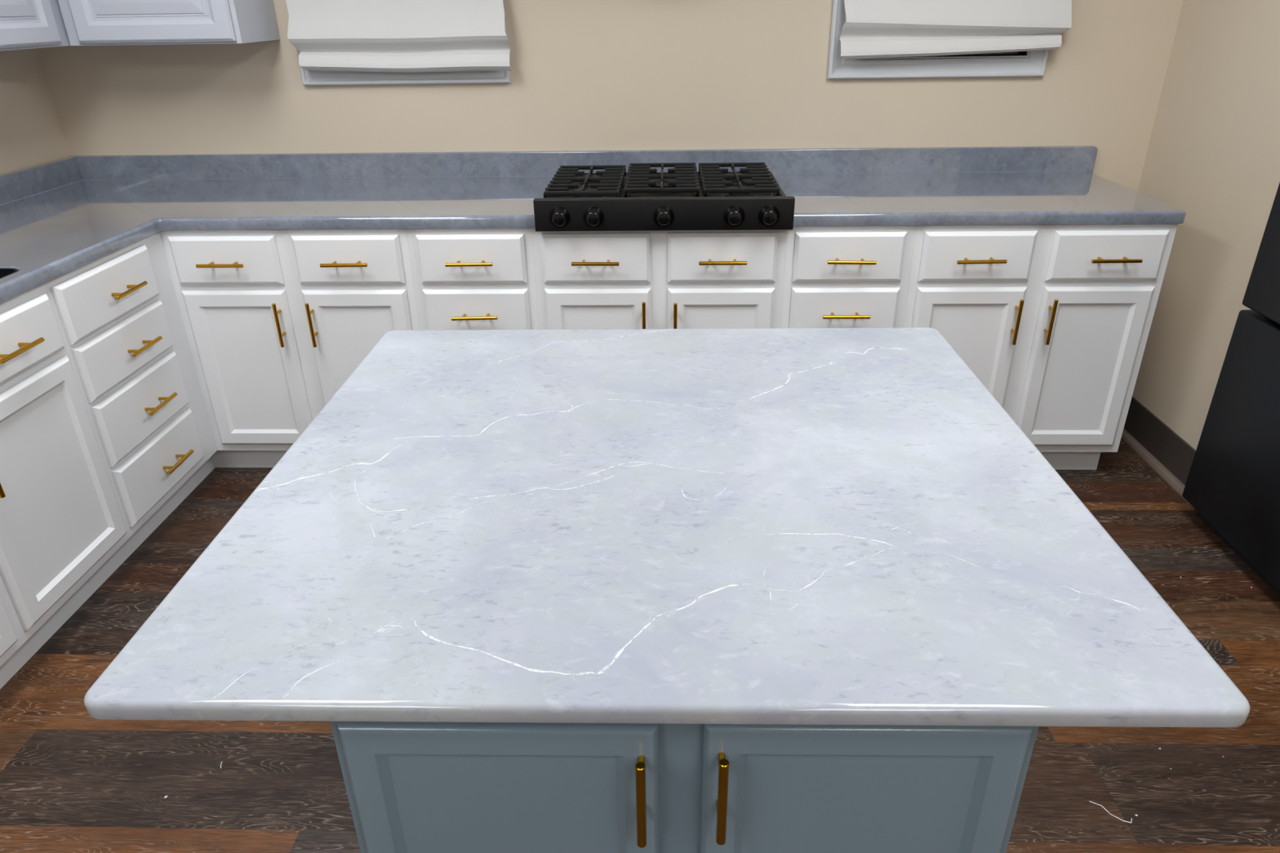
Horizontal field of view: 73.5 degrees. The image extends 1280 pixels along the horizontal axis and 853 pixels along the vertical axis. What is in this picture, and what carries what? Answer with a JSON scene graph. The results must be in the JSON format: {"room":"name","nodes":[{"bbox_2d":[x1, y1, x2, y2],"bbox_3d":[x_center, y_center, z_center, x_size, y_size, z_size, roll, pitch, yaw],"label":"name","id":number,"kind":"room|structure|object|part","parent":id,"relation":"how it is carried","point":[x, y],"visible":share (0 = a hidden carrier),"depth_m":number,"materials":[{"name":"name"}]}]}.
{"room":"kitchen","nodes":[
{"label":"kitchen","id":0,"kind":"room"},
{"bbox_2d":[0,48,70,173],"bbox_3d":[-2.281,0.182,0.313,0.100,2.440,6.260,0,26,2],"label":"wall","id":1,"kind":"structure","parent":0,"point":[31,131],"depth_m":2.99,"materials":[{"name":"beige paint"}]},
{"bbox_2d":[0,0,71,50],"bbox_3d":[-2.018,-1.176,1.806,0.319,0.764,2.356,0,26,2],"label":"upper cabinet","id":2,"kind":"object","parent":1,"relation":"attached to","point":[24,24],"visible":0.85,"depth_m":2.59,"materials":[{"name":"white paint"}]},
{"bbox_2d":[0,156,82,205],"bbox_3d":[-2.152,-0.439,2.156,0.036,0.094,2.360,0,26,2],"label":"backsplash","id":3,"kind":"structure","parent":1,"relation":"attached to","point":[25,182],"depth_m":3.00,"materials":[{"name":"grey stone"}]},
{"bbox_2d":[38,0,1183,191],"bbox_3d":[0.195,-1.241,3.099,4.866,2.440,0.140,0,26,2],"label":"wall","id":4,"kind":"structure","parent":0,"point":[585,74],"depth_m":3.06,"materials":[{"name":"beige paint"}]},
{"bbox_2d":[57,0,279,45],"bbox_3d":[-1.553,-1.630,2.704,0.561,0.764,0.319,0,26,2],"label":"upper cabinet","id":5,"kind":"object","parent":4,"relation":"attached to","point":[86,22],"visible":1,"depth_m":2.71,"materials":[{"name":"white paint"}]},
{"bbox_2d":[296,0,511,84],"bbox_3d":[-0.836,-1.638,2.905,0.742,0.879,0.134,0,26,2],"label":"window","id":6,"kind":"structure","parent":4,"relation":"in","point":[308,77],"depth_m":3.04,"materials":[{"name":"white paint"}]},
{"bbox_2d":[285,0,511,72],"bbox_3d":[-0.827,-1.628,2.789,0.753,0.883,0.077,0,26,2],"label":"roman shade","id":7,"kind":"object","parent":6,"relation":"attached to","point":[396,36],"visible":1,"depth_m":2.91,"materials":[{"name":"white fabric"}]},
{"bbox_2d":[67,145,1097,180],"bbox_3d":[-0.245,-0.967,3.159,3.780,0.094,0.022,0,26,2],"label":"backsplash","id":8,"kind":"structure","parent":4,"relation":"attached to","point":[1076,157],"depth_m":3.15,"materials":[{"name":"grey stone"}]},
{"bbox_2d":[826,0,1048,79],"bbox_3d":[1.024,-1.637,2.844,0.744,0.879,0.134,0,26,2],"label":"window","id":9,"kind":"structure","parent":4,"relation":"in","point":[1033,63],"depth_m":2.97,"materials":[{"name":"white paint"}]},
{"bbox_2d":[839,0,1071,59],"bbox_3d":[1.048,-1.640,2.728,0.752,0.859,0.066,0,26,2],"label":"roman shade","id":10,"kind":"object","parent":9,"relation":"attached to","point":[872,28],"visible":1,"depth_m":2.85,"materials":[{"name":"white fabric"}]},
{"bbox_3d":[1.026,-1.658,2.886,0.612,0.747,0.030,0,26,2],"label":"sash","id":11,"kind":"part","parent":9,"relation":"part of","materials":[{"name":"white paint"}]},
{"bbox_2d":[0,438,1279,852],"bbox_3d":[0.166,1.299,0.787,4.763,0.050,6.260,0,26,2],"label":"floor","id":12,"kind":"structure","parent":0,"point":[72,780],"depth_m":1.89,"materials":[{"name":"brown wood"}]},
{"bbox_2d":[0,284,128,688],"bbox_3d":[-1.810,0.231,1.957,0.711,0.876,0.920,0,26,2],"label":"base cabinet","id":13,"kind":"object","parent":12,"relation":"on","point":[62,526],"visible":0.99,"depth_m":2.15,"materials":[{"name":"white paint"}]},
{"bbox_3d":[-1.475,0.097,1.931,0.040,0.145,0.012,0,26,2],"label":"handle","id":14,"kind":"part","parent":13,"relation":"part of","materials":[{"name":"gold metal"}]},
{"bbox_3d":[-1.510,0.362,1.754,0.018,0.553,0.427,0,26,2],"label":"door","id":15,"kind":"part","parent":13,"relation":"part of","materials":[{"name":"white paint"}]},
{"bbox_3d":[-1.472,-0.180,2.022,0.040,0.012,0.145,0,26,2],"label":"handle","id":16,"kind":"part","parent":13,"relation":"part of","materials":[{"name":"gold metal"}]},
{"bbox_3d":[-1.501,-0.174,2.002,0.018,0.148,0.427,0,26,2],"label":"drawer","id":17,"kind":"part","parent":13,"relation":"part of","materials":[{"name":"white paint"}]},
{"bbox_3d":[-1.496,0.157,2.167,0.018,0.553,0.427,0,26,2],"label":"door","id":18,"kind":"part","parent":13,"relation":"part of","materials":[{"name":"white paint"}]},
{"bbox_2d":[44,231,217,566],"bbox_3d":[-1.787,-0.109,2.640,0.711,0.876,0.607,0,26,2],"label":"base cabinet","id":19,"kind":"object","parent":12,"relation":"on","point":[117,314],"visible":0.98,"depth_m":2.52,"materials":[{"name":"white paint"}]},
{"bbox_3d":[-1.488,-0.380,2.412,0.018,0.158,0.427,0,26,2],"label":"drawer","id":20,"kind":"part","parent":19,"relation":"part of","materials":[{"name":"white paint"}]},
{"bbox_3d":[-1.485,-0.229,2.488,0.018,0.156,0.427,0,26,2],"label":"drawer","id":21,"kind":"part","parent":19,"relation":"part of","materials":[{"name":"white paint"}]},
{"bbox_3d":[-1.458,-0.387,2.435,0.040,0.012,0.145,0,26,2],"label":"handle","id":22,"kind":"part","parent":19,"relation":"part of","materials":[{"name":"gold metal"}]},
{"bbox_3d":[-1.483,-0.064,2.570,0.018,0.187,0.427,0,26,2],"label":"drawer","id":23,"kind":"part","parent":19,"relation":"part of","materials":[{"name":"white paint"}]},
{"bbox_3d":[-1.456,-0.234,2.508,0.040,0.012,0.145,0,26,2],"label":"handle","id":24,"kind":"part","parent":19,"relation":"part of","materials":[{"name":"gold metal"}]},
{"bbox_3d":[-1.480,0.116,2.659,0.018,0.188,0.427,0,26,2],"label":"drawer","id":25,"kind":"part","parent":19,"relation":"part of","materials":[{"name":"white paint"}]},
{"bbox_3d":[-1.453,-0.069,2.588,0.040,0.012,0.145,0,26,2],"label":"handle","id":26,"kind":"part","parent":19,"relation":"part of","materials":[{"name":"gold metal"}]},
{"bbox_3d":[-1.450,0.110,2.679,0.040,0.012,0.145,0,26,2],"label":"handle","id":27,"kind":"part","parent":19,"relation":"part of","materials":[{"name":"gold metal"}]},
{"bbox_2d":[159,228,420,467],"bbox_3d":[-1.118,-0.348,3.102,0.833,0.876,0.711,0,26,2],"label":"base cabinet","id":28,"kind":"object","parent":12,"relation":"on","point":[275,322],"visible":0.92,"depth_m":2.75,"materials":[{"name":"white paint"}]},
{"bbox_3d":[-1.296,-0.502,2.657,0.145,0.012,0.040,0,26,2],"label":"handle","id":29,"kind":"part","parent":28,"relation":"part of","materials":[{"name":"gold metal"}]},
{"bbox_3d":[-1.296,-0.518,2.681,0.334,0.154,0.018,0,26,2],"label":"drawer","id":30,"kind":"part","parent":28,"relation":"part of","materials":[{"name":"white paint"}]},
{"bbox_3d":[-1.290,-0.184,2.847,0.334,0.553,0.018,0,26,2],"label":"door","id":31,"kind":"part","parent":28,"relation":"part of","materials":[{"name":"white paint"}]},
{"bbox_3d":[-1.151,-0.327,2.739,0.012,0.145,0.040,0,26,2],"label":"handle","id":32,"kind":"part","parent":28,"relation":"part of","materials":[{"name":"gold metal"}]},
{"bbox_3d":[-1.045,-0.327,2.735,0.012,0.145,0.040,0,26,2],"label":"handle","id":33,"kind":"part","parent":28,"relation":"part of","materials":[{"name":"gold metal"}]},
{"bbox_3d":[-0.909,-0.501,2.644,0.145,0.012,0.040,0,26,2],"label":"handle","id":34,"kind":"part","parent":28,"relation":"part of","materials":[{"name":"gold metal"}]},
{"bbox_3d":[-0.909,-0.518,2.668,0.334,0.154,0.018,0,26,2],"label":"drawer","id":35,"kind":"part","parent":28,"relation":"part of","materials":[{"name":"white paint"}]},
{"bbox_3d":[-0.903,-0.184,2.834,0.334,0.553,0.018,0,26,2],"label":"door","id":36,"kind":"part","parent":28,"relation":"part of","materials":[{"name":"white paint"}]},
{"bbox_2d":[406,227,539,329],"bbox_3d":[-0.508,-0.348,3.082,0.387,0.876,0.711,0,26,2],"label":"base cabinet","id":37,"kind":"object","parent":12,"relation":"on","point":[464,278],"visible":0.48,"depth_m":2.68,"materials":[{"name":"white paint"}]},
{"bbox_3d":[-0.522,-0.501,2.631,0.145,0.012,0.040,0,26,2],"label":"handle","id":38,"kind":"part","parent":37,"relation":"part of","materials":[{"name":"gold metal"}]},
{"bbox_3d":[-0.522,-0.517,2.655,0.334,0.154,0.018,0,26,2],"label":"drawer","id":39,"kind":"part","parent":37,"relation":"part of","materials":[{"name":"white paint"}]},
{"bbox_3d":[-0.520,-0.346,2.708,0.145,0.012,0.040,-1,26,2],"label":"handle","id":40,"kind":"part","parent":37,"relation":"part of","materials":[{"name":"gold metal"}]},
{"bbox_3d":[-0.519,-0.363,2.732,0.334,0.152,0.018,0,26,2],"label":"drawer","id":41,"kind":"part","parent":37,"relation":"part of","materials":[{"name":"white paint"}]},
{"bbox_2d":[532,227,786,329],"bbox_3d":[0.072,-0.347,3.063,0.774,0.876,0.711,0,26,2],"label":"base cabinet","id":42,"kind":"object","parent":12,"relation":"on","point":[658,279],"visible":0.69,"depth_m":2.66,"materials":[{"name":"white paint"}]},
{"bbox_3d":[-0.136,-0.501,2.619,0.145,0.012,0.040,0,26,2],"label":"handle","id":43,"kind":"part","parent":42,"relation":"part of","materials":[{"name":"gold metal"}]},
{"bbox_3d":[-0.135,-0.517,2.643,0.334,0.154,0.018,0,26,2],"label":"drawer","id":44,"kind":"part","parent":42,"relation":"part of","materials":[{"name":"white paint"}]},
{"bbox_3d":[-0.130,-0.183,2.809,0.334,0.553,0.018,0,26,2],"label":"door","id":45,"kind":"part","parent":42,"relation":"part of","materials":[{"name":"white paint"}]},
{"bbox_3d":[0.013,-0.326,2.700,0.012,0.145,0.040,0,26,2],"label":"handle","id":46,"kind":"part","parent":42,"relation":"part of","materials":[{"name":"gold metal"}]},
{"bbox_3d":[0.111,-0.323,2.699,0.012,0.145,0.040,0,26,2],"label":"handle","id":47,"kind":"part","parent":42,"relation":"part of","materials":[{"name":"gold metal"}]},
{"bbox_3d":[0.257,-0.183,2.796,0.334,0.553,0.018,0,26,2],"label":"door","id":48,"kind":"part","parent":42,"relation":"part of","materials":[{"name":"white paint"}]},
{"bbox_3d":[0.252,-0.517,2.630,0.334,0.154,0.018,0,26,2],"label":"drawer","id":49,"kind":"part","parent":42,"relation":"part of","materials":[{"name":"white paint"}]},
{"bbox_3d":[0.251,-0.500,2.606,0.145,0.012,0.040,0,26,2],"label":"handle","id":50,"kind":"part","parent":42,"relation":"part of","materials":[{"name":"gold metal"}]},
{"bbox_2d":[329,721,1039,852],"bbox_3d":[0.060,0.475,1.469,0.819,0.822,0.859,0,26,2],"label":"base cabinet","id":51,"kind":"object","parent":12,"relation":"on","point":[411,787],"visible":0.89,"depth_m":1.02,"materials":[{"name":"blue paint"}]},
{"bbox_3d":[-0.160,0.619,1.121,0.371,0.620,0.018,0,26,2],"label":"door","id":52,"kind":"part","parent":51,"relation":"part of","materials":[{"name":"blue paint"}]},
{"bbox_3d":[0.002,0.426,0.989,0.012,0.128,0.040,0,26,2],"label":"handle","id":53,"kind":"part","parent":51,"relation":"part of","materials":[{"name":"gold metal"}]},
{"bbox_2d":[84,327,1249,728],"bbox_3d":[0.026,0.045,1.385,1.220,0.023,1.133,0,26,2],"label":"countertop","id":54,"kind":"structure","parent":51,"relation":"on","point":[731,526],"depth_m":1.10,"materials":[{"name":"stone"}]},
{"bbox_3d":[0.094,0.421,0.984,0.012,0.128,0.040,0,26,2],"label":"handle","id":55,"kind":"part","parent":51,"relation":"part of","materials":[{"name":"gold metal"}]},
{"bbox_3d":[0.262,0.616,1.109,0.371,0.625,0.018,0,26,2],"label":"door","id":56,"kind":"part","parent":51,"relation":"part of","materials":[{"name":"blue paint"}]},
{"bbox_2d":[780,225,915,328],"bbox_3d":[0.653,-0.347,3.044,0.387,0.876,0.711,0,26,2],"label":"base cabinet","id":57,"kind":"object","parent":12,"relation":"on","point":[835,277],"visible":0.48,"depth_m":2.64,"materials":[{"name":"white paint"}]},
{"bbox_3d":[0.641,-0.362,2.694,0.334,0.152,0.018,0,26,2],"label":"drawer","id":58,"kind":"part","parent":57,"relation":"part of","materials":[{"name":"white paint"}]},
{"bbox_3d":[0.640,-0.345,2.670,0.145,0.012,0.040,0,26,2],"label":"handle","id":59,"kind":"part","parent":57,"relation":"part of","materials":[{"name":"gold metal"}]},
{"bbox_3d":[0.639,-0.516,2.617,0.334,0.154,0.018,0,26,2],"label":"drawer","id":60,"kind":"part","parent":57,"relation":"part of","materials":[{"name":"white paint"}]},
{"bbox_3d":[0.638,-0.500,2.593,0.145,0.012,0.040,1,26,1],"label":"handle","id":61,"kind":"part","parent":57,"relation":"part of","materials":[{"name":"gold metal"}]},
{"bbox_2d":[902,223,1177,470],"bbox_3d":[1.232,-0.346,3.025,0.772,0.876,0.711,0,26,2],"label":"base cabinet","id":62,"kind":"object","parent":12,"relation":"on","point":[1055,321],"visible":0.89,"depth_m":2.68,"materials":[{"name":"white paint"}]},
{"bbox_2d":[0,145,1186,303],"bbox_3d":[-0.280,-0.428,2.110,3.780,0.124,2.380,0,26,2],"label":"countertop","id":63,"kind":"structure","parent":62,"relation":"on","point":[58,217],"depth_m":2.90,"materials":[{"name":"grey stone"}]},
{"bbox_2d":[0,267,17,278],"bbox_3d":[-1.795,-0.122,1.851,0.484,0.222,0.792,0,26,2],"label":"sink","id":64,"kind":"object","parent":63,"relation":"in","point":[3,272],"visible":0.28,"depth_m":2.15,"materials":[{"name":"black"}]},
{"bbox_2d":[533,162,795,231],"bbox_3d":[0.078,-0.758,2.793,0.771,0.104,0.632,0,26,2],"label":"gas cooktop","id":65,"kind":"object","parent":63,"relation":"in","point":[713,197],"visible":1,"depth_m":2.56,"materials":[{"name":"black metal"}]},
{"bbox_3d":[-0.239,-0.617,2.539,0.062,0.062,0.031,5,27,0],"label":"knob","id":66,"kind":"part","parent":65,"relation":"part of","materials":[{"name":"black plastic"}]},
{"bbox_3d":[-0.172,-0.743,2.727,0.100,0.026,0.100,0,26,2],"label":"burner","id":67,"kind":"part","parent":65,"relation":"part of","materials":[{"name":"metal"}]},
{"bbox_3d":[-0.165,-0.847,2.938,0.084,0.026,0.084,0,26,2],"label":"burner","id":68,"kind":"part","parent":65,"relation":"part of","materials":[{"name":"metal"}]},
{"bbox_3d":[-0.139,-0.617,2.535,0.062,0.062,0.031,0,26,2],"label":"knob","id":69,"kind":"part","parent":65,"relation":"part of","materials":[{"name":"black plastic"}]},
{"bbox_3d":[0.079,-0.794,2.822,0.124,0.026,0.124,0,26,2],"label":"burner","id":70,"kind":"part","parent":65,"relation":"part of","materials":[{"name":"metal"}]},
{"bbox_3d":[0.070,-0.617,2.529,0.062,0.062,0.031,-4,26,4],"label":"knob","id":71,"kind":"part","parent":65,"relation":"part of","materials":[{"name":"black plastic"}]},
{"bbox_3d":[0.070,-0.633,2.553,0.771,0.094,0.028,0,26,2],"label":"control panel","id":72,"kind":"part","parent":65,"relation":"part of","materials":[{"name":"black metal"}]},
{"bbox_3d":[0.279,-0.616,2.522,0.062,0.062,0.031,5,26,-1],"label":"knob","id":73,"kind":"part","parent":65,"relation":"part of","materials":[{"name":"black plastic"}]},
{"bbox_3d":[0.322,-0.847,2.921,0.084,0.026,0.084,0,26,2],"label":"burner","id":74,"kind":"part","parent":65,"relation":"part of","materials":[{"name":"metal"}]},
{"bbox_3d":[0.315,-0.742,2.711,0.092,0.026,0.092,0,26,2],"label":"burner","id":75,"kind":"part","parent":65,"relation":"part of","materials":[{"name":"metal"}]},
{"bbox_3d":[0.381,-0.616,2.518,0.062,0.062,0.031,2,26,1],"label":"knob","id":76,"kind":"part","parent":65,"relation":"part of","materials":[{"name":"black plastic"}]},
{"bbox_3d":[1.031,-0.182,2.771,0.334,0.553,0.018,0,26,2],"label":"door","id":77,"kind":"part","parent":62,"relation":"part of","materials":[{"name":"white paint"}]},
{"bbox_3d":[1.026,-0.516,2.605,0.334,0.154,0.018,0,26,2],"label":"drawer","id":78,"kind":"part","parent":62,"relation":"part of","materials":[{"name":"white paint"}]},
{"bbox_3d":[1.025,-0.500,2.580,0.145,0.012,0.040,-1,26,2],"label":"handle","id":79,"kind":"part","parent":62,"relation":"part of","materials":[{"name":"gold metal"}]},
{"bbox_3d":[1.169,-0.328,2.661,0.012,0.145,0.040,0,26,2],"label":"handle","id":80,"kind":"part","parent":62,"relation":"part of","materials":[{"name":"gold metal"}]},
{"bbox_3d":[1.272,-0.328,2.658,0.012,0.145,0.040,0,26,2],"label":"handle","id":81,"kind":"part","parent":62,"relation":"part of","materials":[{"name":"gold metal"}]},
{"bbox_3d":[1.418,-0.182,2.758,0.334,0.553,0.018,0,26,2],"label":"door","id":82,"kind":"part","parent":62,"relation":"part of","materials":[{"name":"white paint"}]},
{"bbox_3d":[1.413,-0.516,2.592,0.334,0.154,0.018,0,26,2],"label":"drawer","id":83,"kind":"part","parent":62,"relation":"part of","materials":[{"name":"white paint"}]},
{"bbox_3d":[1.422,-0.499,2.567,0.145,0.012,0.040,0,26,2],"label":"handle","id":84,"kind":"part","parent":62,"relation":"part of","materials":[{"name":"gold metal"}]},
{"bbox_2d":[1088,800,1132,823],"bbox_3d":[0.955,0.784,1.741,0.080,0.002,0.017,17,31,31],"label":"strand","id":85,"kind":"object","parent":12,"relation":"on","point":[1089,801],"visible":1,"depth_m":1.74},
{"bbox_2d":[1182,182,1279,596],"bbox_3d":[2.076,-0.312,1.924,0.783,1.770,0.913,0,26,2],"label":"refrigerator","id":86,"kind":"object","parent":12,"relation":"on","point":[1233,484],"visible":1,"depth_m":2.38,"materials":[{"name":"black metal"}]},
{"bbox_3d":[1.727,0.147,2.164,0.071,0.621,0.913,0,26,2],"label":"freezer drawer","id":87,"kind":"part","parent":86,"relation":"part of","materials":[{"name":"black metal"}]},
{"bbox_3d":[1.715,-0.623,1.781,0.071,1.075,0.913,0,26,2],"label":"door","id":88,"kind":"part","parent":86,"relation":"part of","materials":[{"name":"black metal"}]},
{"bbox_2d":[1132,0,1279,449],"bbox_3d":[2.131,0.186,0.168,0.798,2.440,6.260,0,26,2],"label":"wall","id":89,"kind":"structure","parent":0,"point":[1213,153],"depth_m":2.73,"materials":[{"name":"beige paint"}]},
{"bbox_2d":[1120,395,1195,507],"bbox_3d":[1.812,0.006,3.112,0.032,0.150,0.850,0,26,2],"label":"baseboard","id":90,"kind":"structure","parent":89,"relation":"attached to","point":[1163,450],"depth_m":2.99,"materials":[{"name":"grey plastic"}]},
{"bbox_3d":[1.809,0.064,3.141,0.024,0.022,0.850,0,26,2],"label":"shoe moulding","id":91,"kind":"part","parent":90,"relation":"part of","materials":[{"name":"beige wood"}]}
]}

